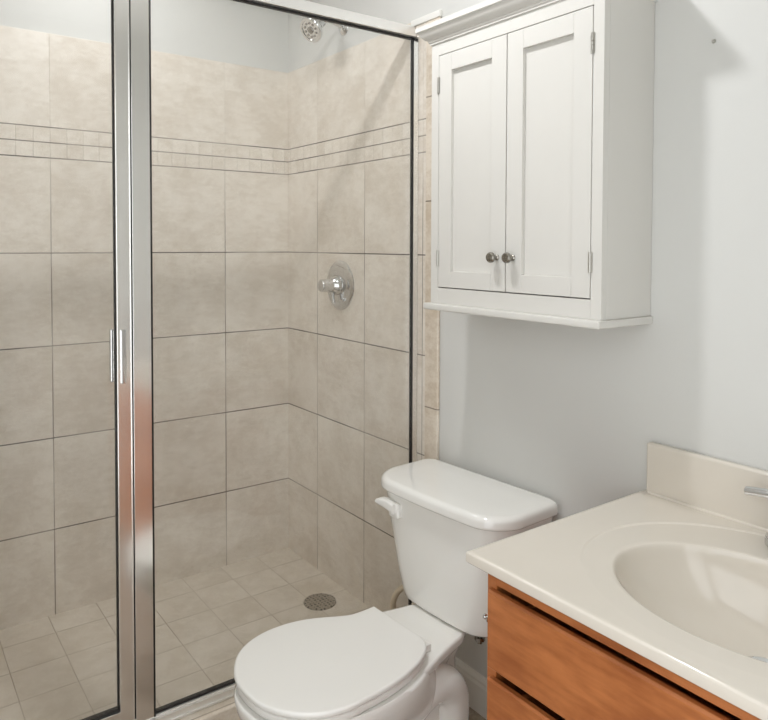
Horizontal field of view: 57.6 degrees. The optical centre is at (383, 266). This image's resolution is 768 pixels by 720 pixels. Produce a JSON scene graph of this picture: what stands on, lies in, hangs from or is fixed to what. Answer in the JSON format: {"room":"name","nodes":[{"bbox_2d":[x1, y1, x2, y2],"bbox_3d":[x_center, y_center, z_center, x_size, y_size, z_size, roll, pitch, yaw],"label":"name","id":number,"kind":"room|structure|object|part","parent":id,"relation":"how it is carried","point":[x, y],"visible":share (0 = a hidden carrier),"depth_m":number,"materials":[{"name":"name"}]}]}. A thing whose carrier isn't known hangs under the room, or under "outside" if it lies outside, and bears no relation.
{"room":"bathroom","nodes":[
{"label":"bathroom","id":0,"kind":"room"},
{"bbox_2d":[0,0,287,72],"bbox_3d":[-1.087,0.019,2.398,1.660,2.440,0.100,-1,2,-36],"label":"wall","id":1,"kind":"structure","parent":0,"point":[227,31],"depth_m":2.58,"materials":[{"name":"white paint"}]},
{"bbox_2d":[0,25,288,629],"bbox_3d":[-1.016,0.216,2.391,1.560,1.966,0.009,-1,2,-36],"label":"tiled wall","id":2,"kind":"structure","parent":1,"relation":"attached to","point":[220,129],"depth_m":2.50,"materials":[{"name":"beige tile"}]},
{"bbox_2d":[0,548,369,719],"bbox_3d":[-0.795,1.214,2.109,1.553,0.070,0.760,-1,2,-36],"label":"shower floor","id":3,"kind":"structure","parent":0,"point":[60,666],"depth_m":2.23,"materials":[{"name":"beige tile"}]},
{"bbox_2d":[304,593,335,610],"bbox_3d":[-0.223,1.169,2.437,0.114,0.004,0.114,-1,2,-36],"label":"floor drain","id":4,"kind":"object","parent":3,"relation":"on","point":[320,601],"visible":1,"depth_m":2.43,"materials":[{"name":"metal"}]},
{"bbox_2d":[178,697,239,719],"bbox_3d":[-0.544,1.198,1.763,1.549,0.126,0.110,-1,2,-36],"label":"shower curb","id":5,"kind":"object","parent":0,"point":[226,709],"depth_m":1.79,"materials":[{"name":"beige tile"}]},
{"bbox_2d":[81,0,418,719],"bbox_3d":[-0.535,0.204,1.734,1.544,1.862,0.057,-1,2,-36],"label":"shower door frame","id":6,"kind":"structure","parent":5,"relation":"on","point":[131,338],"depth_m":1.68,"materials":[{"name":"metal"}]},
{"bbox_3d":[-0.875,0.215,1.486,0.658,1.794,0.031,-1,2,-36],"label":"shower door","id":7,"kind":"part","parent":6,"relation":"part of","materials":[{"name":"metal"}]},
{"bbox_3d":[-0.636,0.214,1.667,0.052,0.128,0.013,1,2,28],"label":"pull handle","id":8,"kind":"part","parent":6,"relation":"part of","materials":[{"name":"silver metal"}]},
{"bbox_3d":[-0.591,0.210,1.696,0.044,1.805,0.030,-1,2,-36],"label":"post","id":9,"kind":"part","parent":6,"relation":"part of","materials":[{"name":"metal"}]},
{"bbox_2d":[469,707,485,719],"bbox_3d":[-0.399,1.323,1.069,2.360,0.080,3.128,-1,2,-36],"label":"floor","id":10,"kind":"structure","parent":0,"point":[473,715],"depth_m":1.96,"materials":[{"name":"grey tile"}]},
{"bbox_2d":[234,459,557,719],"bbox_3d":[-0.001,0.919,1.671,0.751,0.691,0.474,-1,2,-39],"label":"toilet","id":11,"kind":"object","parent":10,"relation":"on","point":[372,663],"visible":0.94,"depth_m":1.65,"materials":[{"name":"white ceramic"}]},
{"bbox_3d":[-0.123,0.893,1.569,0.412,0.017,0.339,-1,2,-39],"label":"seat","id":12,"kind":"part","parent":11,"relation":"part of","materials":[{"name":"white plastic"}]},
{"bbox_3d":[-0.123,0.875,1.568,0.420,0.015,0.347,-1,2,-39],"label":"seat lid","id":13,"kind":"part","parent":11,"relation":"part of","materials":[{"name":"white plastic"}]},
{"bbox_3d":[-0.068,1.084,1.621,0.578,0.364,0.357,-1,2,-39],"label":"bowl","id":14,"kind":"part","parent":11,"relation":"part of","materials":[{"name":"white ceramic"}]},
{"bbox_3d":[0.016,0.645,1.874,0.038,0.044,0.082,-1,2,-39],"label":"flush lever","id":15,"kind":"part","parent":11,"relation":"part of","materials":[{"name":"white plastic"}]},
{"bbox_3d":[0.195,0.586,1.821,0.246,0.034,0.474,-1,2,-39],"label":"tank lid","id":16,"kind":"part","parent":11,"relation":"part of","materials":[{"name":"white ceramic"}]},
{"bbox_3d":[0.196,0.749,1.827,0.217,0.291,0.452,-1,2,-39],"label":"tank","id":17,"kind":"part","parent":11,"relation":"part of","materials":[{"name":"white ceramic"}]},
{"bbox_2d":[487,574,759,719],"bbox_3d":[0.597,0.905,1.087,0.516,0.760,0.734,-1,2,-36],"label":"vanity cabinet","id":18,"kind":"object","parent":10,"relation":"on","point":[543,663],"visible":0.27,"depth_m":1.09,"materials":[{"name":"orange wood"}]},
{"bbox_2d":[483,613,487,622],"bbox_3d":[0.183,0.622,1.238,0.014,0.014,0.014,-1,2,-36],"label":"peg","id":19,"kind":"object","parent":18,"relation":"attached to","point":[485,616],"visible":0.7,"depth_m":1.24,"materials":[{"name":"silver metal"}]},
{"bbox_3d":[0.393,0.831,0.935,0.011,0.216,0.710,-1,2,-36],"label":"drawer","id":20,"kind":"part","parent":18,"relation":"part of","materials":[{"name":"orange wood"}]},
{"bbox_2d":[466,442,767,719],"bbox_3d":[0.586,0.518,1.074,0.537,0.245,0.766,-1,2,-36],"label":"countertop","id":21,"kind":"structure","parent":18,"relation":"on","point":[673,571],"depth_m":1.22,"materials":[{"name":"beige stone"}]},
{"bbox_2d":[744,486,767,546],"bbox_3d":[0.699,0.448,1.169,0.160,0.107,0.236,-1,2,-36],"label":"faucet","id":22,"kind":"object","parent":21,"relation":"on","point":[748,490],"visible":1,"depth_m":1.27,"materials":[{"name":"silver metal"}]},
{"bbox_3d":[0.698,0.412,1.259,0.026,0.023,0.088,-1,2,-36],"label":"lever","id":23,"kind":"part","parent":22,"relation":"part of","materials":[{"name":"silver metal"}]},
{"bbox_3d":[0.742,0.490,1.202,0.054,0.020,0.164,-1,2,-36],"label":"plate","id":24,"kind":"part","parent":22,"relation":"part of","materials":[{"name":"silver metal"}]},
{"bbox_2d":[288,0,767,677],"bbox_3d":[0.519,0.045,1.694,0.100,2.440,3.120,-1,2,-36],"label":"wall","id":25,"kind":"structure","parent":0,"point":[568,416],"depth_m":1.50,"materials":[{"name":"white paint"}]},
{"bbox_2d":[300,17,348,42],"bbox_3d":[-0.209,-0.828,2.441,0.165,0.100,0.089,-1,2,-36],"label":"shower fixture","id":26,"kind":"object","parent":25,"relation":"attached to","point":[311,29],"visible":0.8,"depth_m":2.41,"materials":[{"name":"silver metal"}]},
{"bbox_3d":[-0.181,-0.856,2.465,0.089,0.032,0.030,-1,2,-36],"label":"arm","id":27,"kind":"part","parent":26,"relation":"part of","materials":[{"name":"silver metal"}]},
{"bbox_2d":[318,260,353,309],"bbox_3d":[-0.192,0.068,2.497,0.085,0.178,0.178,-1,2,-36],"label":"shower valve","id":28,"kind":"object","parent":25,"relation":"attached to","point":[339,283],"visible":1,"depth_m":2.48,"materials":[{"name":"silver metal"}]},
{"bbox_3d":[-0.196,0.068,2.493,0.073,0.072,0.072,-1,2,-36],"label":"handle","id":29,"kind":"part","parent":28,"relation":"part of","materials":[{"name":"silver metal"}]},
{"bbox_3d":[-0.182,0.103,2.502,0.017,0.057,0.029,0,2,7],"label":"lever","id":30,"kind":"part","parent":28,"relation":"part of","materials":[{"name":"silver metal"}]},
{"bbox_2d":[288,22,426,611],"bbox_3d":[-0.129,0.236,2.495,0.008,2.006,0.872,-1,2,-36],"label":"tiled wall","id":31,"kind":"structure","parent":25,"relation":"attached to","point":[349,109],"depth_m":2.45,"materials":[{"name":"beige tile"}]},
{"bbox_2d":[390,584,403,609],"bbox_3d":[0.118,1.001,2.046,0.159,0.238,0.138,-1,2,-36],"label":"pipe","id":32,"kind":"object","parent":25,"relation":"attached to","point":[400,589],"visible":0.31,"depth_m":2.04,"materials":[{"name":"beige plastic"}]},
{"bbox_2d":[411,10,441,26],"bbox_3d":[0.128,-0.748,2.113,0.013,0.021,0.138,-1,2,-36],"label":"trim","id":33,"kind":"structure","parent":25,"relation":"attached to","point":[438,13],"depth_m":2.10,"materials":[{"name":"white paint"}]},
{"bbox_2d":[424,17,440,459],"bbox_3d":[0.146,0.257,2.116,0.012,1.988,0.063,-1,2,-36],"label":"trim","id":34,"kind":"structure","parent":25,"relation":"attached to","point":[432,317],"depth_m":2.11,"materials":[{"name":"beige tile"}]},
{"bbox_2d":[455,656,486,719],"bbox_3d":[0.375,1.209,1.826,0.014,0.104,0.722,-1,2,-36],"label":"baseboard","id":35,"kind":"structure","parent":25,"relation":"attached to","point":[476,683],"depth_m":1.98,"materials":[{"name":"white paint"}]},
{"bbox_2d":[415,0,656,329],"bbox_3d":[0.341,-0.258,1.669,0.205,0.754,0.599,-1,2,-36],"label":"upper cabinet","id":36,"kind":"object","parent":25,"relation":"attached to","point":[542,160],"visible":1,"depth_m":1.54,"materials":[{"name":"white paint"}]},
{"bbox_3d":[0.223,-0.241,1.731,0.006,0.520,0.151,-1,2,-36],"label":"panel","id":37,"kind":"part","parent":36,"relation":"part of","materials":[{"name":"white paint"}]},
{"bbox_3d":[0.219,-0.242,1.729,0.018,0.598,0.239,-1,2,-36],"label":"door","id":38,"kind":"part","parent":36,"relation":"part of","materials":[{"name":"white paint"}]},
{"bbox_3d":[0.256,-0.021,1.647,0.028,0.025,0.025,-1,2,-36],"label":"knob","id":39,"kind":"part","parent":36,"relation":"part of","materials":[{"name":"silver metal"}]},
{"bbox_3d":[0.286,-0.020,1.605,0.028,0.025,0.025,-1,2,-36],"label":"knob","id":40,"kind":"part","parent":36,"relation":"part of","materials":[{"name":"silver metal"}]},
{"bbox_3d":[0.342,-0.595,1.659,0.205,0.046,0.599,-1,2,-36],"label":"crown moulding","id":41,"kind":"part","parent":36,"relation":"part of","materials":[{"name":"white paint"}]},
{"bbox_2d":[423,302,652,329],"bbox_3d":[0.344,0.111,1.688,0.190,0.017,0.558,-1,2,-36],"label":"shelf","id":42,"kind":"object","parent":36,"relation":"attached to","point":[598,321],"depth_m":1.52,"materials":[{"name":"white paint"}]},
{"bbox_3d":[0.365,-0.235,1.536,0.006,0.520,0.149,-1,2,-36],"label":"panel","id":43,"kind":"part","parent":36,"relation":"part of","materials":[{"name":"white paint"}]},
{"bbox_3d":[0.362,-0.236,1.534,0.018,0.598,0.237,-1,2,-36],"label":"door","id":44,"kind":"part","parent":36,"relation":"part of","materials":[{"name":"white paint"}]},
{"bbox_2d":[646,442,767,531],"bbox_3d":[0.796,0.448,1.218,0.025,0.114,0.754,-1,2,-36],"label":"backsplash","id":45,"kind":"structure","parent":25,"relation":"attached to","point":[708,484],"depth_m":1.41,"materials":[{"name":"beige stone"}]}
]}

